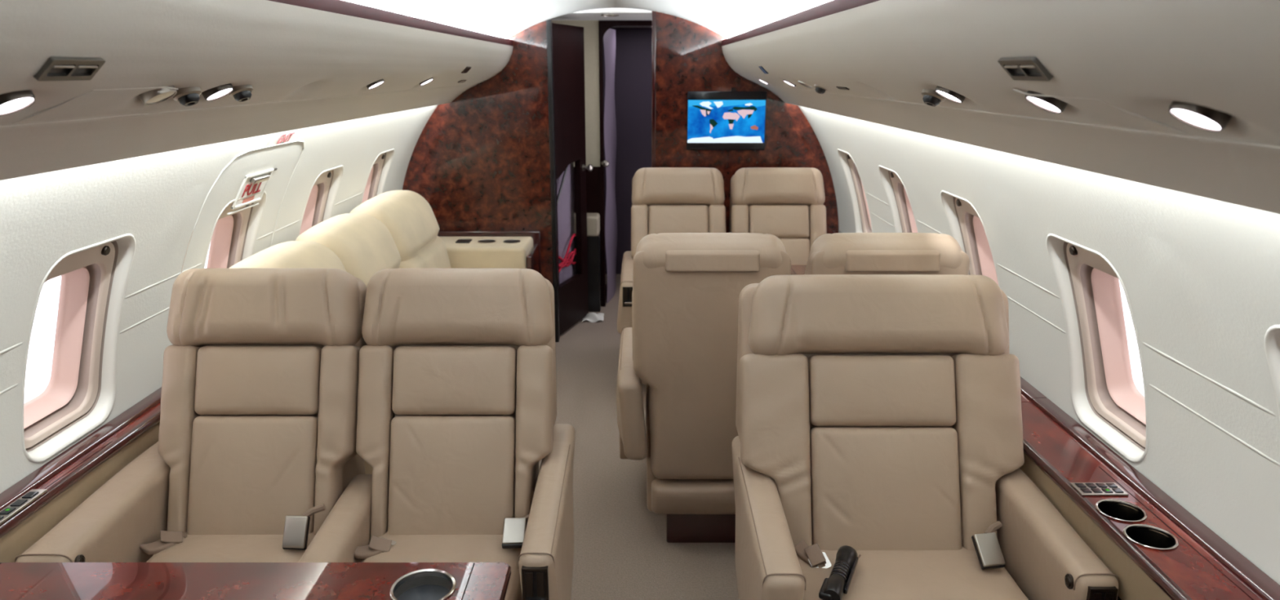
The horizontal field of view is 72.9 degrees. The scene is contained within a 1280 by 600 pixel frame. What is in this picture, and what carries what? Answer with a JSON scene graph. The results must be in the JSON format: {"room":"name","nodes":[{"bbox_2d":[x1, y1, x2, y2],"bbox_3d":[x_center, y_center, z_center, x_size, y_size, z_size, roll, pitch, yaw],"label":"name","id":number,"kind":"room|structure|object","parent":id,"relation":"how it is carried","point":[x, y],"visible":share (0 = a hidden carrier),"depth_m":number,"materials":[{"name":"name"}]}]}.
{"room":"aircraft cabin","nodes":[
{"label":"aircraft cabin","id":0,"kind":"room"},
{"bbox_2d":[0,104,438,493],"bbox_3d":[-1.134,0.457,1.368,0.452,1.435,7.210,0,15,0],"label":"wall","id":1,"kind":"structure","parent":0,"point":[171,202],"depth_m":2.23,"materials":[{"name":"white plastic"}]},
{"bbox_2d":[21,233,135,462],"bbox_3d":[-1.345,0.105,2.018,0.254,0.486,0.352,0,15,0],"label":"window","id":2,"kind":"structure","parent":1,"relation":"in","point":[79,396],"depth_m":2.13,"materials":[{"name":"white plastic"}]},
{"bbox_2d":[203,191,266,268],"bbox_3d":[-1.345,-0.092,2.761,0.254,0.486,0.352,0,15,0],"label":"window","id":3,"kind":"structure","parent":1,"relation":"in","point":[233,237],"depth_m":2.86,"materials":[{"name":"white plastic"}]},
{"bbox_2d":[226,168,277,214],"bbox_3d":[-1.208,-0.344,2.710,0.069,0.118,0.245,0,15,0],"label":"handle","id":4,"kind":"object","parent":1,"relation":"attached to","point":[259,181],"visible":1,"depth_m":2.69,"materials":[{"name":"white plastic"}]},
{"bbox_2d":[0,0,513,180],"bbox_3d":[-0.852,-0.285,1.171,0.353,0.293,7.210,0,15,0],"label":"panel","id":5,"kind":"object","parent":1,"relation":"attached to","point":[304,67],"visible":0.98,"depth_m":1.55,"materials":[{"name":"grey plastic"}]},
{"bbox_2d":[0,89,35,115],"bbox_3d":[-0.823,-0.269,1.124,0.063,0.059,0.058,0,15,0],"label":"light","id":6,"kind":"object","parent":5,"relation":"attached to","point":[12,102],"visible":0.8,"depth_m":1.12,"materials":[{"name":"grey metal"}]},
{"bbox_2d":[33,56,105,81],"bbox_3d":[-0.736,-0.299,1.121,0.030,0.030,0.108,0,15,0],"label":"air vent","id":7,"kind":"object","parent":5,"relation":"attached to","point":[55,68],"visible":1,"depth_m":1.11,"materials":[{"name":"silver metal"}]},
{"bbox_2d":[138,84,177,105],"bbox_3d":[-0.823,-0.361,1.472,0.063,0.059,0.058,0,15,0],"label":"light","id":8,"kind":"object","parent":5,"relation":"attached to","point":[154,96],"visible":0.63,"depth_m":1.46,"materials":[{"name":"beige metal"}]},
{"bbox_2d":[173,86,201,106],"bbox_3d":[-0.807,-0.365,1.544,0.049,0.040,0.049,0,15,0],"label":"air nozzle","id":9,"kind":"object","parent":5,"relation":"attached to","point":[187,96],"visible":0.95,"depth_m":1.53,"materials":[{"name":"silver metal"}]},
{"bbox_2d":[201,83,233,101],"bbox_3d":[-0.823,-0.416,1.680,0.063,0.059,0.058,0,15,0],"label":"light","id":10,"kind":"object","parent":5,"relation":"attached to","point":[215,93],"visible":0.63,"depth_m":1.67,"materials":[{"name":"grey metal"}]},
{"bbox_2d":[228,84,253,102],"bbox_3d":[-0.807,-0.420,1.751,0.049,0.040,0.049,0,15,0],"label":"air nozzle","id":11,"kind":"object","parent":5,"relation":"attached to","point":[242,93],"visible":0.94,"depth_m":1.74,"materials":[{"name":"silver metal"}]},
{"bbox_2d":[366,78,384,89],"bbox_3d":[-0.823,-0.681,2.678,0.063,0.059,0.058,0,15,0],"label":"light","id":12,"kind":"object","parent":5,"relation":"attached to","point":[379,82],"visible":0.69,"depth_m":2.67,"materials":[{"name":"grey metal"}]},
{"bbox_2d":[267,0,513,46],"bbox_3d":[-0.686,-0.437,1.131,0.021,0.044,7.210,0,15,0],"label":"trim","id":13,"kind":"structure","parent":5,"relation":"attached to","point":[340,6],"depth_m":2.32,"materials":[{"name":"white plastic"}]},
{"bbox_2d":[418,77,433,85],"bbox_3d":[-0.823,-0.850,3.315,0.063,0.059,0.058,0,15,0],"label":"light","id":14,"kind":"object","parent":5,"relation":"attached to","point":[427,81],"visible":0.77,"depth_m":3.30,"materials":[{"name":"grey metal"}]},
{"bbox_2d":[461,66,471,73],"bbox_3d":[-0.739,-0.980,3.692,0.028,0.028,0.100,0,15,0],"label":"overhead slot","id":15,"kind":"object","parent":5,"relation":"attached to","point":[466,69],"visible":1,"depth_m":3.69,"materials":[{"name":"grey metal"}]},
{"bbox_2d":[267,128,302,147],"bbox_3d":[-1.113,-0.508,2.710,0.038,0.048,0.220,0,15,0],"label":"exit sign","id":16,"kind":"object","parent":1,"relation":"attached to","point":[291,135],"visible":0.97,"depth_m":2.70,"materials":[{"name":"white plastic"}]},
{"bbox_2d":[297,164,343,236],"bbox_3d":[-1.345,-0.289,3.503,0.254,0.486,0.352,0,15,0],"label":"window","id":17,"kind":"structure","parent":1,"relation":"in","point":[319,204],"depth_m":3.60,"materials":[{"name":"white plastic"}]},
{"bbox_2d":[360,148,394,204],"bbox_3d":[-1.345,-0.486,4.245,0.254,0.486,0.352,0,15,0],"label":"window","id":18,"kind":"structure","parent":1,"relation":"in","point":[375,184],"depth_m":4.35,"materials":[{"name":"white plastic"}]},
{"bbox_2d":[551,20,601,306],"bbox_3d":[-0.627,-0.846,5.595,0.745,1.825,0.050,0,15,0],"label":"wall","id":19,"kind":"structure","parent":0,"point":[591,44],"depth_m":5.48,"materials":[{"name":"fabric"}]},
{"bbox_2d":[550,8,665,27],"bbox_3d":[-0.120,-1.810,5.603,1.800,0.035,2.040,0,15,0],"label":"ceiling","id":20,"kind":"structure","parent":0,"point":[624,14],"depth_m":4.89,"materials":[{"name":"white"}]},
{"bbox_2d":[600,13,618,16],"bbox_3d":[-0.165,-1.569,4.777,0.100,0.008,0.100,0,15,0],"label":"recessed light","id":21,"kind":"object","parent":20,"relation":"in","point":[602,15],"visible":1,"depth_m":4.74,"materials":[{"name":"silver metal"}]},
{"bbox_2d":[402,11,838,286],"bbox_3d":[-0.120,-0.646,4.831,2.488,1.830,0.050,0,15,0],"label":"wall","id":22,"kind":"structure","parent":0,"point":[481,160],"depth_m":4.74,"materials":[{"name":"brown wood"}]},
{"bbox_2d":[546,18,559,342],"bbox_3d":[-0.484,-0.627,4.838,0.024,1.790,0.066,0,15,0],"label":"trim","id":23,"kind":"structure","parent":22,"relation":"attached to","point":[548,22],"depth_m":4.79,"materials":[{"name":"black plastic"}]},
{"bbox_2d":[551,22,593,335],"bbox_3d":[-0.393,-0.697,5.103,0.096,1.760,0.511,4,15,16],"label":"door","id":24,"kind":"structure","parent":22,"relation":"in","point":[568,48],"depth_m":5.10,"materials":[{"name":"black wood"}]},
{"bbox_2d":[556,162,575,284],"bbox_3d":[-0.476,-0.486,5.163,0.021,0.950,0.501,4,15,16],"label":"sheet","id":25,"kind":"object","parent":24,"relation":"hanging from","point":[566,205],"visible":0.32,"depth_m":5.26,"materials":[{"name":"purple fabric"}]},
{"bbox_2d":[557,166,568,203],"bbox_3d":[-0.472,-0.620,5.066,0.016,0.349,0.310,4,15,16],"label":"strap","id":26,"kind":"object","parent":25,"relation":"attached to","point":[566,170],"visible":0.44,"depth_m":5.09,"materials":[{"name":"black fabric"}]},
{"bbox_2d":[558,233,576,272],"bbox_3d":[-0.459,-0.261,5.207,0.022,0.214,0.398,4,15,16],"label":"cloth","id":27,"kind":"object","parent":25,"relation":"attached to","point":[566,260],"visible":0.65,"depth_m":5.27,"materials":[{"name":"red fabric"}]},
{"bbox_2d":[651,10,656,167],"bbox_3d":[0.074,-0.649,4.830,0.023,1.836,0.061,0,15,0],"label":"trim","id":28,"kind":"structure","parent":22,"relation":"attached to","point":[653,13],"depth_m":4.66,"materials":[{"name":"brown wood"}]},
{"bbox_2d":[686,91,766,150],"bbox_3d":[0.469,-0.973,4.707,0.429,0.313,0.026,0,15,0],"label":"wall screen","id":29,"kind":"object","parent":22,"relation":"attached to","point":[715,120],"visible":1,"depth_m":4.70,"materials":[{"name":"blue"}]},
{"bbox_2d":[603,27,651,274],"bbox_3d":[-0.150,-1.092,6.513,1.740,1.830,0.050,0,15,0],"label":"wall","id":30,"kind":"structure","parent":0,"point":[633,69],"depth_m":6.42,"materials":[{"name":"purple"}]},
{"bbox_2d":[538,274,738,599],"bbox_3d":[-0.120,0.913,2.622,2.480,0.050,9.400,0,15,0],"label":"floor","id":31,"kind":"structure","parent":0,"point":[622,551],"depth_m":3.10,"materials":[{"name":"beige carpet"}]},
{"bbox_2d":[0,386,161,562],"bbox_3d":[-1.312,1.157,0.312,0.083,0.664,4.710,0,15,0],"label":"ledge","id":32,"kind":"object","parent":31,"relation":"on","point":[70,477],"visible":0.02,"depth_m":1.98,"materials":[{"name":"brown wood"}]},
{"bbox_2d":[0,488,47,524],"bbox_3d":[-1.293,0.430,1.785,0.034,0.009,0.170,0,15,0],"label":"control panel","id":33,"kind":"object","parent":32,"relation":"on","point":[22,502],"visible":1,"depth_m":1.80,"materials":[{"name":"silver metal"}]},
{"bbox_2d":[14,268,366,562],"bbox_3d":[-0.994,0.509,2.000,0.580,1.050,0.845,0,15,0],"label":"seat","id":34,"kind":"object","parent":31,"relation":"on","point":[255,449],"visible":0.9,"depth_m":2.11,"materials":[{"name":"leather"}]},
{"bbox_2d":[146,531,315,562],"bbox_3d":[-0.944,0.677,1.902,0.400,0.156,0.570,0,15,0],"label":"seat cushion","id":35,"kind":"object","parent":34,"relation":"on","point":[166,546],"depth_m":2.01,"materials":[{"name":"beige leather"}]},
{"bbox_2d":[186,415,318,534],"bbox_3d":[-0.944,0.445,2.124,0.304,0.310,0.164,0,15,0],"label":"cushion","id":36,"kind":"object","parent":34,"relation":"on","point":[246,473],"depth_m":2.09,"materials":[{"name":"beige leather"}]},
{"bbox_2d":[194,346,321,414],"bbox_3d":[-0.944,0.201,2.151,0.302,0.169,0.110,0,15,0],"label":"lumbar pillow","id":37,"kind":"object","parent":34,"relation":"on","point":[228,380],"depth_m":2.12,"materials":[{"name":"beige leather"}]},
{"bbox_2d":[0,562,511,599],"bbox_3d":[-0.751,0.880,1.348,1.034,0.666,0.662,0,15,0],"label":"table","id":38,"kind":"object","parent":31,"relation":"on","point":[18,580],"visible":1,"depth_m":1.53,"materials":[{"name":"brown wood"}]},
{"bbox_2d":[228,190,451,474],"bbox_3d":[-0.922,0.128,3.541,0.684,0.935,1.940,0,15,0],"label":"sofa","id":39,"kind":"object","parent":31,"relation":"on","point":[394,228],"visible":0.2,"depth_m":3.43,"materials":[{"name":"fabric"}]},
{"bbox_2d":[228,240,346,271],"bbox_3d":[-1.102,0.119,2.854,0.323,0.565,0.615,0,15,0],"label":"cushion","id":40,"kind":"object","parent":39,"relation":"on","point":[291,254],"depth_m":2.82,"materials":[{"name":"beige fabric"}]},
{"bbox_2d":[295,213,401,287],"bbox_3d":[-1.102,-0.037,3.443,0.323,0.565,0.595,0,15,0],"label":"cushion","id":41,"kind":"object","parent":39,"relation":"on","point":[365,246],"depth_m":3.29,"materials":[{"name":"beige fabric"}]},
{"bbox_2d":[364,460,372,474],"bbox_3d":[-0.850,0.431,2.936,0.540,0.180,0.615,0,15,0],"label":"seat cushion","id":42,"kind":"object","parent":39,"relation":"on","point":[368,468],"depth_m":2.64,"materials":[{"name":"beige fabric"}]},
{"bbox_2d":[350,190,451,268],"bbox_3d":[-1.102,-0.207,4.084,0.323,0.565,0.720,0,15,0],"label":"cushion","id":43,"kind":"object","parent":39,"relation":"on","point":[411,222],"depth_m":3.94,"materials":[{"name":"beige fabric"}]},
{"bbox_2d":[297,268,575,599],"bbox_3d":[-0.447,0.509,2.000,0.582,1.051,0.845,0,15,0],"label":"seat","id":44,"kind":"object","parent":31,"relation":"on","point":[457,390],"visible":0.94,"depth_m":2.11,"materials":[{"name":"leather"}]},
{"bbox_2d":[360,531,522,599],"bbox_3d":[-0.459,0.677,1.902,0.384,0.156,0.570,0,15,0],"label":"seat cushion","id":45,"kind":"object","parent":44,"relation":"on","point":[386,546],"depth_m":2.00,"materials":[{"name":"beige leather"}]},
{"bbox_2d":[387,415,515,534],"bbox_3d":[-0.459,0.445,2.124,0.304,0.310,0.164,0,15,0],"label":"cushion","id":46,"kind":"object","parent":44,"relation":"on","point":[447,474],"depth_m":2.09,"materials":[{"name":"beige leather"}]},
{"bbox_2d":[391,346,516,414],"bbox_3d":[-0.459,0.201,2.151,0.302,0.169,0.110,0,15,0],"label":"lumbar pillow","id":47,"kind":"object","parent":44,"relation":"on","point":[426,380],"depth_m":2.12,"materials":[{"name":"beige leather"}]},
{"bbox_2d":[437,229,542,275],"bbox_3d":[-0.907,-0.045,4.741,0.705,0.615,0.427,0,15,0],"label":"console","id":48,"kind":"object","parent":31,"relation":"on","point":[465,248],"visible":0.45,"depth_m":4.56,"materials":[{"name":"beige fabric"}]},
{"bbox_2d":[455,239,471,243],"bbox_3d":[-0.943,-0.315,4.634,0.075,0.007,0.080,0,15,0],"label":"switch plate","id":49,"kind":"object","parent":48,"relation":"attached to","point":[457,241],"depth_m":4.61,"materials":[{"name":"black plastic"}]},
{"bbox_2d":[573,213,600,311],"bbox_3d":[-0.440,-0.240,5.632,0.360,0.635,0.170,0,15,0],"label":"cabinet","id":50,"kind":"object","parent":31,"relation":"on","point":[593,250],"visible":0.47,"depth_m":5.58,"materials":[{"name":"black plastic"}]},
{"bbox_2d":[573,213,599,236],"bbox_3d":[-0.440,-0.484,5.567,0.360,0.130,0.170,0,15,0],"label":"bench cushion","id":51,"kind":"object","parent":50,"relation":"on","point":[593,219],"depth_m":5.49,"materials":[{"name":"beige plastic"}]},
{"bbox_2d":[582,312,604,322],"bbox_3d":[-0.295,0.102,5.500,0.130,0.045,0.140,0,15,0],"label":"paper","id":52,"kind":"object","parent":31,"relation":"on","point":[591,317],"visible":0.98,"depth_m":5.47,"materials":[{"name":"white paper"}]},
{"bbox_2d":[617,167,725,384],"bbox_3d":[0.183,-0.086,4.242,0.582,1.051,0.845,0,15,0],"label":"seat","id":53,"kind":"object","parent":31,"relation":"on","point":[664,199],"visible":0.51,"depth_m":4.36,"materials":[{"name":"leather"}]},
{"bbox_2d":[648,204,708,234],"bbox_3d":[0.195,-0.394,4.393,0.302,0.169,0.110,0,15,0],"label":"lumbar pillow","id":54,"kind":"object","parent":53,"relation":"on","point":[662,218],"depth_m":4.36,"materials":[{"name":"beige leather"}]},
{"bbox_2d":[616,232,791,542],"bbox_3d":[0.203,0.225,3.068,0.582,1.051,0.845,0,15,0],"label":"seat","id":55,"kind":"object","parent":31,"relation":"on","point":[682,340],"visible":0.7,"depth_m":2.64,"materials":[{"name":"leather"}]},
{"bbox_2d":[645,383,649,430],"bbox_3d":[0.215,0.323,3.236,0.384,0.156,0.570,0,15,0],"label":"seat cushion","id":56,"kind":"object","parent":55,"relation":"on","point":[646,392],"depth_m":2.98,"materials":[{"name":"beige leather"}]},
{"bbox_2d":[728,167,826,265],"bbox_3d":[0.752,-0.086,4.242,0.574,1.050,0.845,0,15,0],"label":"seat","id":57,"kind":"object","parent":31,"relation":"on","point":[786,203],"visible":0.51,"depth_m":4.36,"materials":[{"name":"leather"}]},
{"bbox_2d":[748,204,809,238],"bbox_3d":[0.705,-0.394,4.393,0.302,0.169,0.110,0,15,0],"label":"lumbar pillow","id":58,"kind":"object","parent":57,"relation":"on","point":[782,221],"depth_m":4.36,"materials":[{"name":"beige leather"}]},
{"bbox_2d":[779,238,809,265],"bbox_3d":[0.705,-0.150,4.367,0.304,0.310,0.164,0,15,0],"label":"cushion","id":59,"kind":"object","parent":57,"relation":"on","point":[797,249],"depth_m":4.34,"materials":[{"name":"beige leather"}]},
{"bbox_2d":[790,265,806,275],"bbox_3d":[0.803,0.248,3.739,0.444,0.662,0.707,0,15,0],"label":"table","id":60,"kind":"object","parent":31,"relation":"on","point":[795,269],"visible":0.02,"depth_m":3.90,"materials":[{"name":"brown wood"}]},
{"bbox_2d":[804,232,969,275],"bbox_3d":[0.774,0.226,3.068,0.532,1.050,0.845,0,15,0],"label":"seat","id":61,"kind":"object","parent":31,"relation":"on","point":[838,253],"visible":0.17,"depth_m":2.57,"materials":[{"name":"leather"}]},
{"bbox_2d":[731,274,1119,599],"bbox_3d":[0.586,0.527,1.932,0.728,1.051,0.845,0,15,0],"label":"seat","id":62,"kind":"object","parent":31,"relation":"on","point":[879,416],"visible":1,"depth_m":2.04,"materials":[{"name":"leather"}]},
{"bbox_2d":[818,545,861,599],"bbox_3d":[0.429,0.590,1.856,0.052,0.048,0.203,7,16,23],"label":"torch","id":63,"kind":"object","parent":62,"relation":"on","point":[833,588],"visible":1,"depth_m":1.83,"materials":[{"name":"black plastic"}]},
{"bbox_2d":[808,355,955,426],"bbox_3d":[0.580,0.219,2.083,0.346,0.169,0.110,0,15,0],"label":"panel","id":64,"kind":"object","parent":62,"relation":"on","point":[844,390],"depth_m":2.05,"materials":[{"name":"beige leather"}]},
{"bbox_2d":[809,426,961,550],"bbox_3d":[0.580,0.463,2.057,0.348,0.310,0.164,0,15,0],"label":"cushion","id":65,"kind":"object","parent":62,"relation":"on","point":[872,488],"depth_m":2.02,"materials":[{"name":"beige leather"}]},
{"bbox_2d":[796,546,1028,599],"bbox_3d":[0.580,0.695,1.835,0.516,0.156,0.570,0,15,0],"label":"seat cushion","id":66,"kind":"object","parent":62,"relation":"on","point":[881,572],"depth_m":1.91,"materials":[{"name":"beige leather"}]},
{"bbox_2d":[826,229,1046,402],"bbox_3d":[1.071,0.256,3.705,0.083,0.664,2.585,0,15,0],"label":"ledge","id":67,"kind":"object","parent":31,"relation":"on","point":[1028,392],"visible":0.02,"depth_m":2.42,"materials":[{"name":"brown wood"}]},
{"bbox_2d":[1020,397,1279,599],"bbox_3d":[1.022,1.175,0.244,0.181,0.664,4.570,0,15,0],"label":"ledge","id":68,"kind":"object","parent":31,"relation":"on","point":[1157,549],"visible":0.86,"depth_m":1.76,"materials":[{"name":"brown wood"}]},
{"bbox_2d":[342,0,1231,119],"bbox_3d":[-0.120,-0.437,1.131,1.480,0.367,7.210,0,15,0],"label":"ceiling","id":69,"kind":"structure","parent":0,"point":[504,19],"depth_m":3.48,"materials":[{"name":"white plastic"}]},
{"bbox_2d":[799,106,1279,584],"bbox_3d":[0.894,0.457,1.368,0.452,1.435,7.210,0,15,0],"label":"wall","id":70,"kind":"structure","parent":0,"point":[1200,276],"depth_m":1.71,"materials":[{"name":"white plastic"}]},
{"bbox_2d":[837,148,872,232],"bbox_3d":[1.105,-0.486,4.245,0.254,0.486,0.352,0,15,0],"label":"window","id":71,"kind":"structure","parent":70,"relation":"in","point":[863,223],"depth_m":4.38,"materials":[{"name":"white plastic"}]},
{"bbox_2d":[878,164,918,232],"bbox_3d":[1.105,-0.289,3.503,0.254,0.486,0.352,0,15,0],"label":"window","id":72,"kind":"structure","parent":70,"relation":"in","point":[903,215],"depth_m":3.61,"materials":[{"name":"white plastic"}]},
{"bbox_2d":[940,190,999,287],"bbox_3d":[1.105,-0.092,2.761,0.254,0.486,0.352,0,15,0],"label":"window","id":73,"kind":"structure","parent":70,"relation":"in","point":[966,226],"depth_m":2.86,"materials":[{"name":"white plastic"}]},
{"bbox_2d":[721,0,1279,213],"bbox_3d":[0.612,-0.285,1.171,0.353,0.293,7.210,0,15,0],"label":"panel","id":74,"kind":"object","parent":70,"relation":"attached to","point":[1119,67],"visible":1,"depth_m":1.15,"materials":[{"name":"grey plastic"}]},
{"bbox_2d":[758,66,768,74],"bbox_3d":[0.499,-0.931,3.509,0.031,0.031,0.080,0,15,0],"label":"overhead slot","id":75,"kind":"object","parent":74,"relation":"attached to","point":[762,69],"visible":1,"depth_m":3.51,"materials":[{"name":"grey metal"}]},
{"bbox_2d":[782,79,795,87],"bbox_3d":[0.598,-0.874,3.432,0.063,0.059,0.058,0,15,0],"label":"light","id":76,"kind":"object","parent":74,"relation":"attached to","point":[784,81],"visible":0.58,"depth_m":3.43,"materials":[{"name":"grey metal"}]},
{"bbox_2d":[721,0,879,46],"bbox_3d":[0.447,-0.437,1.131,0.021,0.044,7.210,0,15,0],"label":"trim","id":77,"kind":"structure","parent":74,"relation":"attached to","point":[833,6],"depth_m":2.32,"materials":[{"name":"white plastic"}]},
{"bbox_2d":[797,80,812,88],"bbox_3d":[0.598,-0.788,3.108,0.063,0.059,0.058,0,15,0],"label":"light","id":78,"kind":"object","parent":74,"relation":"attached to","point":[798,82],"visible":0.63,"depth_m":3.10,"materials":[{"name":"silver metal"}]},
{"bbox_2d":[813,84,827,93],"bbox_3d":[0.596,-0.697,2.847,0.050,0.038,0.049,0,15,0],"label":"air nozzle","id":79,"kind":"object","parent":74,"relation":"attached to","point":[818,89],"visible":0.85,"depth_m":2.83,"materials":[{"name":"silver metal"}]},
{"bbox_2d":[836,86,848,89],"bbox_3d":[0.580,-0.606,2.478,0.012,0.009,0.120,0,15,0],"label":"overhead slot","id":80,"kind":"object","parent":74,"relation":"attached to","point":[838,87],"visible":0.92,"depth_m":2.47,"materials":[{"name":"grey metal"}]},
{"bbox_2d":[920,88,945,106],"bbox_3d":[0.581,-0.403,1.715,0.049,0.040,0.049,0,15,0],"label":"air nozzle","id":81,"kind":"object","parent":74,"relation":"attached to","point":[931,98],"visible":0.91,"depth_m":1.70,"materials":[{"name":"silver metal"}]},
{"bbox_2d":[934,85,965,103],"bbox_3d":[0.589,-0.400,1.631,0.063,0.059,0.058,0,15,0],"label":"light","id":82,"kind":"object","parent":74,"relation":"attached to","point":[949,95],"visible":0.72,"depth_m":1.62,"materials":[{"name":"grey metal"}]},
{"bbox_2d":[997,56,1053,81],"bbox_3d":[0.496,-0.298,1.118,0.030,0.030,0.108,0,15,0],"label":"air vent","id":83,"kind":"object","parent":74,"relation":"attached to","point":[1024,68],"visible":1,"depth_m":1.11,"materials":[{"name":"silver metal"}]},
{"bbox_2d":[1025,90,1067,113],"bbox_3d":[0.589,-0.298,1.247,0.063,0.059,0.058,0,15,0],"label":"light","id":84,"kind":"object","parent":74,"relation":"attached to","point":[1051,104],"visible":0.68,"depth_m":1.24,"materials":[{"name":"grey metal"}]},
{"bbox_2d":[1168,101,1232,132],"bbox_3d":[0.595,-0.207,0.914,0.063,0.059,0.058,0,15,0],"label":"light","id":85,"kind":"object","parent":74,"relation":"attached to","point":[1200,117],"visible":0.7,"depth_m":0.91,"materials":[{"name":"grey metal"}]},
{"bbox_2d":[1045,233,1148,462],"bbox_3d":[1.105,0.105,2.018,0.254,0.486,0.352,0,15,0],"label":"window","id":86,"kind":"structure","parent":70,"relation":"in","point":[1105,397],"depth_m":2.13,"materials":[{"name":"white plastic"}]},
{"bbox_2d":[1263,324,1279,419],"bbox_3d":[1.105,0.302,1.276,0.254,0.486,0.352,0,15,0],"label":"window","id":87,"kind":"structure","parent":70,"relation":"in","point":[1272,337],"depth_m":1.39,"materials":[{"name":"white plastic"}]},
{"bbox_3d":[0.700,-0.914,5.841,0.040,1.830,2.040,0,15,0],"label":"wall","id":88,"kind":"structure","parent":0,"visible":0},
{"bbox_2d":[603,28,617,303],"bbox_3d":[-0.192,-0.902,5.875,0.023,1.790,0.504,2,15,6],"label":"curtain","id":89,"kind":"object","parent":88,"relation":"attached to","point":[609,38],"depth_m":5.80,"materials":[{"name":"purple fabric"}]},
{"bbox_2d":[598,20,651,306],"bbox_3d":[0.212,-0.837,5.561,0.935,1.825,0.121,0,15,0],"label":"door frame","id":90,"kind":"structure","parent":88,"relation":"in","point":[603,25],"depth_m":5.49,"materials":[{"name":"black wood"}]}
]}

